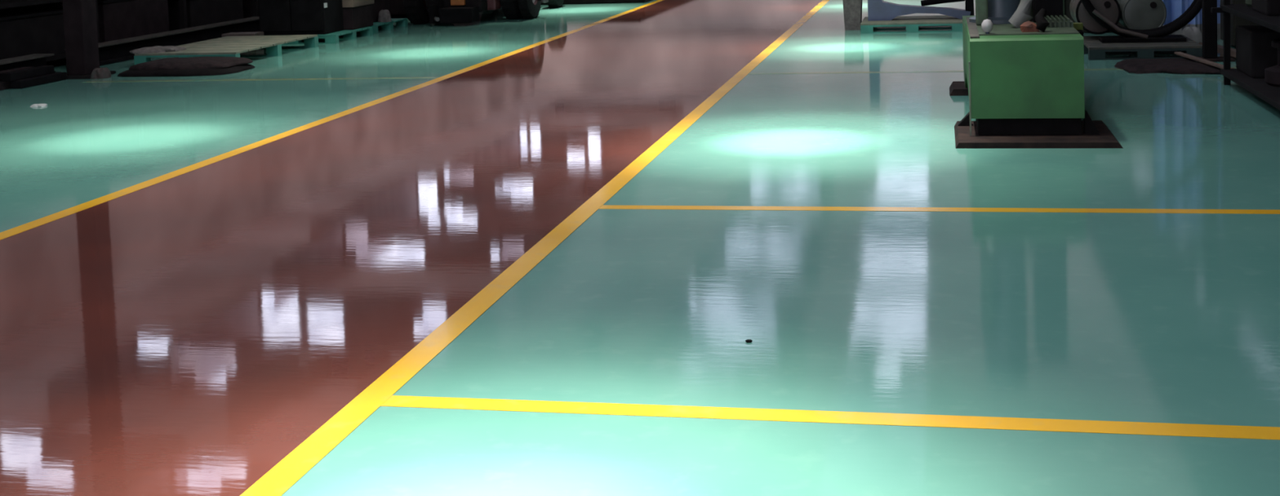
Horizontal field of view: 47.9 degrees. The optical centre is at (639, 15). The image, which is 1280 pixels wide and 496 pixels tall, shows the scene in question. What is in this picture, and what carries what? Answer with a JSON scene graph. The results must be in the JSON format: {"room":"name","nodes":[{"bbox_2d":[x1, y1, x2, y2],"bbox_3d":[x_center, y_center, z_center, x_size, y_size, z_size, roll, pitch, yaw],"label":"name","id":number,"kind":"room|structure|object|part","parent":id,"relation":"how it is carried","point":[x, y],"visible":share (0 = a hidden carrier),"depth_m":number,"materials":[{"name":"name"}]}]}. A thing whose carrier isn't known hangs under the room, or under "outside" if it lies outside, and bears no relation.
{"room":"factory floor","nodes":[
{"label":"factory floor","id":0,"kind":"room"},
{"bbox_2d":[62,0,115,79],"bbox_3d":[-5.871,-2.361,14.713,0.440,6.000,0.480,-1,4,12],"label":"column","id":1,"kind":"structure","parent":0,"point":[80,22],"depth_m":14.78,"materials":[{"name":"paint"}]},
{"bbox_2d":[0,0,1279,495],"bbox_3d":[1.483,-0.376,26.557,26.000,0.202,64.500,-1,4,12],"label":"floor","id":2,"kind":"structure","parent":0,"point":[494,255],"depth_m":5.97,"materials":[{"name":"teal paint"}]},
{"bbox_2d":[0,53,55,72],"bbox_3d":[-6.533,0.605,14.089,0.240,0.225,2.350,-1,4,12],"label":"steel beam","id":3,"kind":"structure","parent":2,"relation":"on","point":[33,60],"depth_m":14.86,"materials":[{"name":"grey metal"}]},
{"bbox_2d":[0,65,66,90],"bbox_3d":[-6.204,0.637,13.947,0.404,0.158,1.600,-1,4,12],"label":"stack","id":4,"kind":"object","parent":2,"relation":"on","point":[20,77],"visible":1,"depth_m":14.18,"materials":[{"name":"black metal"}]},
{"bbox_2d":[30,103,47,106],"bbox_3d":[-5.216,0.775,12.512,0.143,0.021,0.101,-1,4,12],"label":"paper scrap","id":5,"kind":"object","parent":2,"relation":"on","point":[33,104],"visible":1,"depth_m":12.48,"materials":[{"name":"white paper"}]},
{"bbox_2d":[90,67,111,79],"bbox_3d":[-5.506,0.584,14.711,0.196,0.105,0.183,-1,4,12],"label":"crumpled cloth","id":6,"kind":"object","parent":2,"relation":"on","point":[97,73],"visible":1,"depth_m":14.65,"materials":[{"name":"grey fabric"}]},
{"bbox_2d":[0,0,258,61],"bbox_3d":[-5.592,-0.700,22.114,0.835,1.600,19.200,-1,4,12],"label":"storage rack","id":7,"kind":"object","parent":2,"relation":"on","point":[6,6],"visible":0.04,"depth_m":16.68,"materials":[{"name":"metal"}]},
{"bbox_2d":[0,0,62,8],"bbox_3d":[-5.554,-0.651,22.110,0.730,0.050,19.080,-1,4,12],"label":"shelf","id":8,"kind":"object","parent":7,"relation":"attached to","point":[3,3],"depth_m":15.46,"materials":[{"name":"metal"}]},
{"bbox_2d":[0,8,65,59],"bbox_3d":[-6.853,0.222,15.765,0.640,0.480,1.490,-1,4,12],"label":"crate","id":9,"kind":"object","parent":7,"relation":"on","point":[26,32],"visible":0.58,"depth_m":15.64,"materials":[{"name":"paint"}]},
{"bbox_2d":[45,53,66,61],"bbox_3d":[-5.531,-0.023,22.155,0.730,0.050,19.080,-1,4,12],"label":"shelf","id":10,"kind":"object","parent":7,"relation":"attached to","point":[62,55],"depth_m":15.94,"materials":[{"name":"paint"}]},
{"bbox_2d":[54,0,169,42],"bbox_3d":[-6.447,0.041,17.715,0.640,0.530,1.490,-1,4,12],"label":"crate","id":11,"kind":"object","parent":7,"relation":"on","point":[117,19],"visible":0.56,"depth_m":17.49,"materials":[{"name":"black metal"}]},
{"bbox_2d":[167,0,243,31],"bbox_3d":[-6.039,-0.066,19.671,0.640,0.430,1.490,-1,4,12],"label":"crate","id":12,"kind":"object","parent":7,"relation":"on","point":[199,12],"visible":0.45,"depth_m":19.28,"materials":[{"name":"paint"}]},
{"bbox_2d":[66,16,259,69],"bbox_3d":[-5.729,0.297,17.945,0.240,0.225,4.450,-1,4,12],"label":"steel beam","id":13,"kind":"structure","parent":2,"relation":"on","point":[115,51],"depth_m":17.70,"materials":[{"name":"grey metal"}]},
{"bbox_2d":[117,56,255,76],"bbox_3d":[-4.753,0.520,15.038,1.348,0.131,0.883,-1,4,12],"label":"tarpaulin","id":14,"kind":"object","parent":2,"relation":"on","point":[202,65],"visible":1,"depth_m":14.76,"materials":[{"name":"black fabric"}]},
{"bbox_2d":[133,34,318,64],"bbox_3d":[-4.704,0.396,16.586,1.200,0.150,2.100,-1,4,12],"label":"pallet","id":15,"kind":"object","parent":2,"relation":"on","point":[228,46],"visible":0.82,"depth_m":16.43,"materials":[{"name":"teal plastic"}]},
{"bbox_2d":[129,45,186,53],"bbox_3d":[-5.317,0.368,15.875,0.504,0.052,0.452,-1,4,12],"label":"rag","id":16,"kind":"object","parent":15,"relation":"on","point":[157,49],"visible":1,"depth_m":15.77,"materials":[{"name":"grey fabric"}]},
{"bbox_2d":[222,31,263,36],"bbox_3d":[-4.939,0.297,17.934,0.450,0.170,0.250,-1,4,12],"label":"carton","id":17,"kind":"object","parent":2,"relation":"on","point":[232,33],"visible":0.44,"depth_m":17.84,"materials":[{"name":"cardboard"}]},
{"bbox_2d":[263,26,373,44],"bbox_3d":[-4.205,0.256,18.541,1.140,0.110,1.200,-1,4,12],"label":"pallet","id":18,"kind":"object","parent":2,"relation":"on","point":[331,37],"visible":0.41,"depth_m":18.22,"materials":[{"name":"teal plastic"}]},
{"bbox_2d":[257,0,343,35],"bbox_3d":[-4.310,-0.198,18.291,0.895,0.840,0.620,-1,4,12],"label":"crate","id":19,"kind":"object","parent":18,"relation":"on","point":[277,17],"visible":0.98,"depth_m":18.04,"materials":[{"name":"black metal"}]},
{"bbox_3d":[-4.585,-0.182,18.062,0.410,0.760,0.020,-1,4,12],"label":"door","id":20,"kind":"part","parent":19,"relation":"part of","materials":[{"name":"black metal"}]},
{"bbox_3d":[-4.165,-0.191,17.974,0.410,0.760,0.020,-1,4,12],"label":"door","id":21,"kind":"part","parent":19,"relation":"part of","materials":[{"name":"black metal"}]},
{"bbox_2d":[342,0,373,30],"bbox_3d":[-4.057,-0.089,18.938,0.920,0.510,0.710,-1,4,12],"label":"crate","id":22,"kind":"object","parent":18,"relation":"on","point":[357,14],"visible":0.41,"depth_m":18.65,"materials":[{"name":"brown wood"}]},
{"bbox_3d":[-4.062,-0.234,18.928,0.920,0.220,0.710,-1,4,12],"label":"lid","id":23,"kind":"part","parent":22,"relation":"part of","materials":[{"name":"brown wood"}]},
{"bbox_2d":[355,17,408,33],"bbox_3d":[-3.992,0.146,19.953,1.180,0.110,1.200,-1,4,12],"label":"pallet","id":24,"kind":"object","parent":2,"relation":"on","point":[399,21],"visible":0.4,"depth_m":19.81,"materials":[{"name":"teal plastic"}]},
{"bbox_2d":[372,0,389,22],"bbox_3d":[-4.009,-0.100,19.896,0.820,0.390,1.020,-1,4,12],"label":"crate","id":25,"kind":"object","parent":24,"relation":"on","point":[379,5],"visible":0.04,"depth_m":19.89,"materials":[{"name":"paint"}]},
{"bbox_2d":[377,9,391,22],"bbox_3d":[-3.514,-0.001,19.844,0.179,0.164,0.208,-1,4,12],"label":"rag","id":26,"kind":"object","parent":24,"relation":"on","point":[384,15],"visible":1,"depth_m":19.76,"materials":[{"name":"fabric"}]},
{"bbox_2d":[403,0,564,24],"bbox_3d":[-2.114,-0.421,21.785,1.865,0.858,3.770,-1,4,12],"label":"machine","id":27,"kind":"object","parent":2,"relation":"on","point":[417,11],"visible":1,"depth_m":20.38,"materials":[{"name":"metal"}]},
{"bbox_3d":[-2.877,-0.031,20.244,0.050,0.260,0.350,-1,4,12],"label":"hitch plate","id":28,"kind":"part","parent":27,"relation":"part of","materials":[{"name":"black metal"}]},
{"bbox_3d":[-2.123,-0.213,20.662,0.200,0.250,0.300,-1,4,12],"label":"tank","id":29,"kind":"part","parent":27,"relation":"part of","materials":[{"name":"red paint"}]},
{"bbox_2d":[541,0,650,4],"bbox_3d":[-0.562,-0.605,27.016,2.620,0.340,6.400,-1,4,12],"label":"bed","id":30,"kind":"object","parent":2,"relation":"on","point":[566,2],"visible":0.55,"depth_m":23.80,"materials":[{"name":"black metal"}]},
{"bbox_2d":[745,338,752,342],"bbox_3d":[0.377,1.126,4.991,0.024,0.007,0.021,-1,4,12],"label":"nut","id":31,"kind":"object","parent":2,"relation":"on","point":[748,340],"visible":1,"depth_m":4.99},
{"bbox_2d":[842,0,862,30],"bbox_3d":[2.550,-0.039,17.253,0.220,0.400,0.320,-1,4,12],"label":"bin","id":32,"kind":"object","parent":2,"relation":"on","point":[852,9],"visible":0.89,"depth_m":17.10,"materials":[{"name":"grey metal"}]},
{"bbox_2d":[860,15,962,33],"bbox_3d":[3.223,0.097,17.011,1.170,0.115,1.000,-1,4,12],"label":"pallet","id":33,"kind":"object","parent":2,"relation":"on","point":[912,23],"visible":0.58,"depth_m":16.62,"materials":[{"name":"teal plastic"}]},
{"bbox_2d":[867,0,973,21],"bbox_3d":[3.313,-0.359,17.025,1.220,0.785,0.435,-1,4,12],"label":"arched casting","id":34,"kind":"object","parent":33,"relation":"on","point":[877,10],"visible":0.9,"depth_m":16.90,"materials":[{"name":"blue metal"}]},
{"bbox_3d":[3.638,-0.205,17.156,0.583,0.175,0.070,-1,4,12],"label":"rail","id":35,"kind":"part","parent":34,"relation":"part of","materials":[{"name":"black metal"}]},
{"bbox_2d":[949,0,1122,148],"bbox_3d":[2.682,-0.300,10.196,0.990,1.930,3.360,-1,4,12],"label":"machine","id":36,"kind":"object","parent":2,"relation":"on","point":[1024,60],"visible":1,"depth_m":8.87,"materials":[{"name":"green metal"}]},
{"bbox_3d":[2.200,0.064,9.127,0.072,0.085,0.072,-1,4,12],"label":"knob","id":37,"kind":"part","parent":36,"relation":"part of","materials":[{"name":"white plastic"}]},
{"bbox_3d":[2.505,-0.086,9.461,0.166,0.368,0.139,-3,4,-16],"label":"clamp arm","id":38,"kind":"part","parent":36,"relation":"part of"},
{"bbox_3d":[2.474,0.741,9.052,0.970,0.035,0.880,-1,4,12],"label":"plate","id":39,"kind":"part","parent":36,"relation":"part of","materials":[{"name":"brown metal"}]},
{"bbox_2d":[1062,0,1125,32],"bbox_3d":[4.963,-0.486,16.327,1.580,1.250,1.635,-1,4,12],"label":"machine housing","id":40,"kind":"object","parent":2,"relation":"on","point":[1066,3],"visible":0.03,"depth_m":15.72,"materials":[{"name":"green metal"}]},
{"bbox_2d":[1083,34,1202,60],"bbox_3d":[4.688,0.293,13.581,0.980,0.115,1.130,-1,4,12],"label":"pallet","id":41,"kind":"object","parent":2,"relation":"on","point":[1095,48],"visible":0.59,"depth_m":13.11,"materials":[{"name":"grey wood"}]},
{"bbox_2d":[1080,0,1201,43],"bbox_3d":[4.699,-0.378,13.453,1.220,1.240,0.370,-1,4,12],"label":"hoop","id":42,"kind":"object","parent":41,"relation":"on","point":[1160,34],"visible":1,"depth_m":13.43,"materials":[{"name":"black rubber"}]},
{"bbox_2d":[1069,0,1120,34],"bbox_3d":[4.434,-0.054,14.057,0.422,0.422,0.750,-1,4,12],"label":"drum","id":43,"kind":"object","parent":42,"relation":"on","point":[1110,9],"visible":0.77,"depth_m":13.72,"materials":[{"name":"grey metal"}]},
{"bbox_2d":[1116,0,1166,29],"bbox_3d":[4.857,-0.051,14.030,0.412,0.412,0.830,-1,4,12],"label":"drum","id":44,"kind":"object","parent":42,"relation":"on","point":[1135,14],"visible":0.8,"depth_m":13.65,"materials":[{"name":"grey metal"}]},
{"bbox_2d":[1114,57,1221,74],"bbox_3d":[4.535,0.419,12.349,0.872,0.052,1.072,-1,4,12],"label":"rubber mat","id":45,"kind":"object","parent":2,"relation":"on","point":[1171,65],"visible":0.89,"depth_m":12.11,"materials":[{"name":"black rubber"}]},
{"bbox_2d":[1174,51,1234,68],"bbox_3d":[4.763,0.387,12.128,0.055,0.053,1.184,-2,4,-2],"label":"plank","id":46,"kind":"object","parent":45,"relation":"on","point":[1182,54],"visible":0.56,"depth_m":12.21,"materials":[{"name":"brown wood"}]},
{"bbox_2d":[1162,0,1220,39],"bbox_3d":[5.603,-0.703,14.508,0.870,1.900,0.092,-1,4,12],"label":"plastic sheet","id":47,"kind":"object","parent":2,"relation":"on","point":[1175,8],"visible":0.21,"depth_m":14.58,"materials":[{"name":"plastic"}]},
{"bbox_3d":[5.600,-0.782,14.502,0.870,1.740,0.092,-1,4,12],"label":"panel","id":48,"kind":"part","parent":47,"relation":"part of","materials":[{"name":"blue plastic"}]},
{"bbox_2d":[1181,26,1202,43],"bbox_3d":[5.417,0.195,14.151,0.189,0.176,0.230,-1,4,12],"label":"sack","id":49,"kind":"object","parent":2,"relation":"on","point":[1194,33],"visible":0.79,"depth_m":14.07,"materials":[{"name":"grey fabric"}]},
{"bbox_2d":[1196,0,1235,62],"bbox_3d":[5.034,-0.701,12.696,0.340,2.200,0.260,-1,4,12],"label":"steel post","id":50,"kind":"object","parent":2,"relation":"on","point":[1209,20],"visible":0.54,"depth_m":12.73,"materials":[{"name":"black metal"}]},
{"bbox_3d":[5.073,0.385,12.775,0.340,0.020,0.260,-1,4,12],"label":"foot plate","id":51,"kind":"part","parent":50,"relation":"part of","materials":[{"name":"black metal"}]},
{"bbox_2d":[1220,0,1259,45],"bbox_3d":[6.082,-0.680,13.745,0.920,1.870,0.690,-1,4,12],"label":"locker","id":52,"kind":"object","parent":2,"relation":"on","point":[1235,20],"visible":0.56,"depth_m":13.60,"materials":[{"name":"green metal"}]},
{"bbox_3d":[5.798,-0.655,13.483,0.430,1.780,0.020,-1,4,12],"label":"door","id":53,"kind":"part","parent":52,"relation":"part of","materials":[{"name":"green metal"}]},
{"bbox_2d":[1210,0,1279,110],"bbox_3d":[4.380,0.017,9.002,0.810,1.350,4.250,-1,4,12],"label":"shelving rack","id":54,"kind":"object","parent":2,"relation":"on","point":[1258,86],"visible":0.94,"depth_m":10.44,"materials":[{"name":"black metal"}]},
{"bbox_2d":[1245,0,1251,6],"bbox_3d":[4.744,-0.216,10.829,0.360,0.284,0.360,-1,4,12],"label":"casting","id":55,"kind":"object","parent":54,"relation":"on","point":[1248,2],"visible":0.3,"depth_m":10.82,"materials":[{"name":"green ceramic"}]},
{"bbox_3d":[4.417,0.091,9.000,0.740,0.040,4.250,-1,4,12],"label":"shelf","id":56,"kind":"part","parent":54,"relation":"part of","materials":[{"name":"black metal"}]},
{"bbox_3d":[4.435,0.589,9.036,0.740,0.040,4.250,-1,4,12],"label":"shelf","id":57,"kind":"part","parent":54,"relation":"part of","materials":[{"name":"metal"}]},
{"bbox_2d":[1235,25,1279,78],"bbox_3d":[4.759,0.232,10.759,0.480,0.400,0.576,-1,4,12],"label":"casting","id":58,"kind":"object","parent":54,"relation":"on","point":[1255,53],"visible":0.69,"depth_m":10.53,"materials":[{"name":"paint"}]},
{"bbox_2d":[1251,0,1279,15],"bbox_3d":[4.609,-0.163,10.184,0.440,0.280,0.528,-1,4,12],"label":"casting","id":59,"kind":"object","parent":54,"relation":"on","point":[1268,7],"visible":1,"depth_m":9.99,"materials":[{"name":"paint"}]},
{"bbox_2d":[1264,38,1279,86],"bbox_3d":[4.626,0.326,10.118,0.440,0.314,0.440,-1,4,12],"label":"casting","id":60,"kind":"object","parent":54,"relation":"on","point":[1272,74],"visible":1,"depth_m":10.09,"materials":[{"name":"black metal"}]},
{"bbox_3d":[5.329,0.363,12.879,0.237,0.030,0.279,-1,4,12],"label":"plank","id":61,"kind":"object","parent":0,"visible":0},
{"bbox_2d":[1199,42,1235,57],"bbox_3d":[5.284,0.323,12.911,0.090,0.050,1.318,-2,4,2],"label":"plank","id":62,"kind":"object","parent":61,"relation":"on","point":[1220,48],"visible":0.14,"depth_m":12.96,"materials":[{"name":"brown wood"}]}
]}

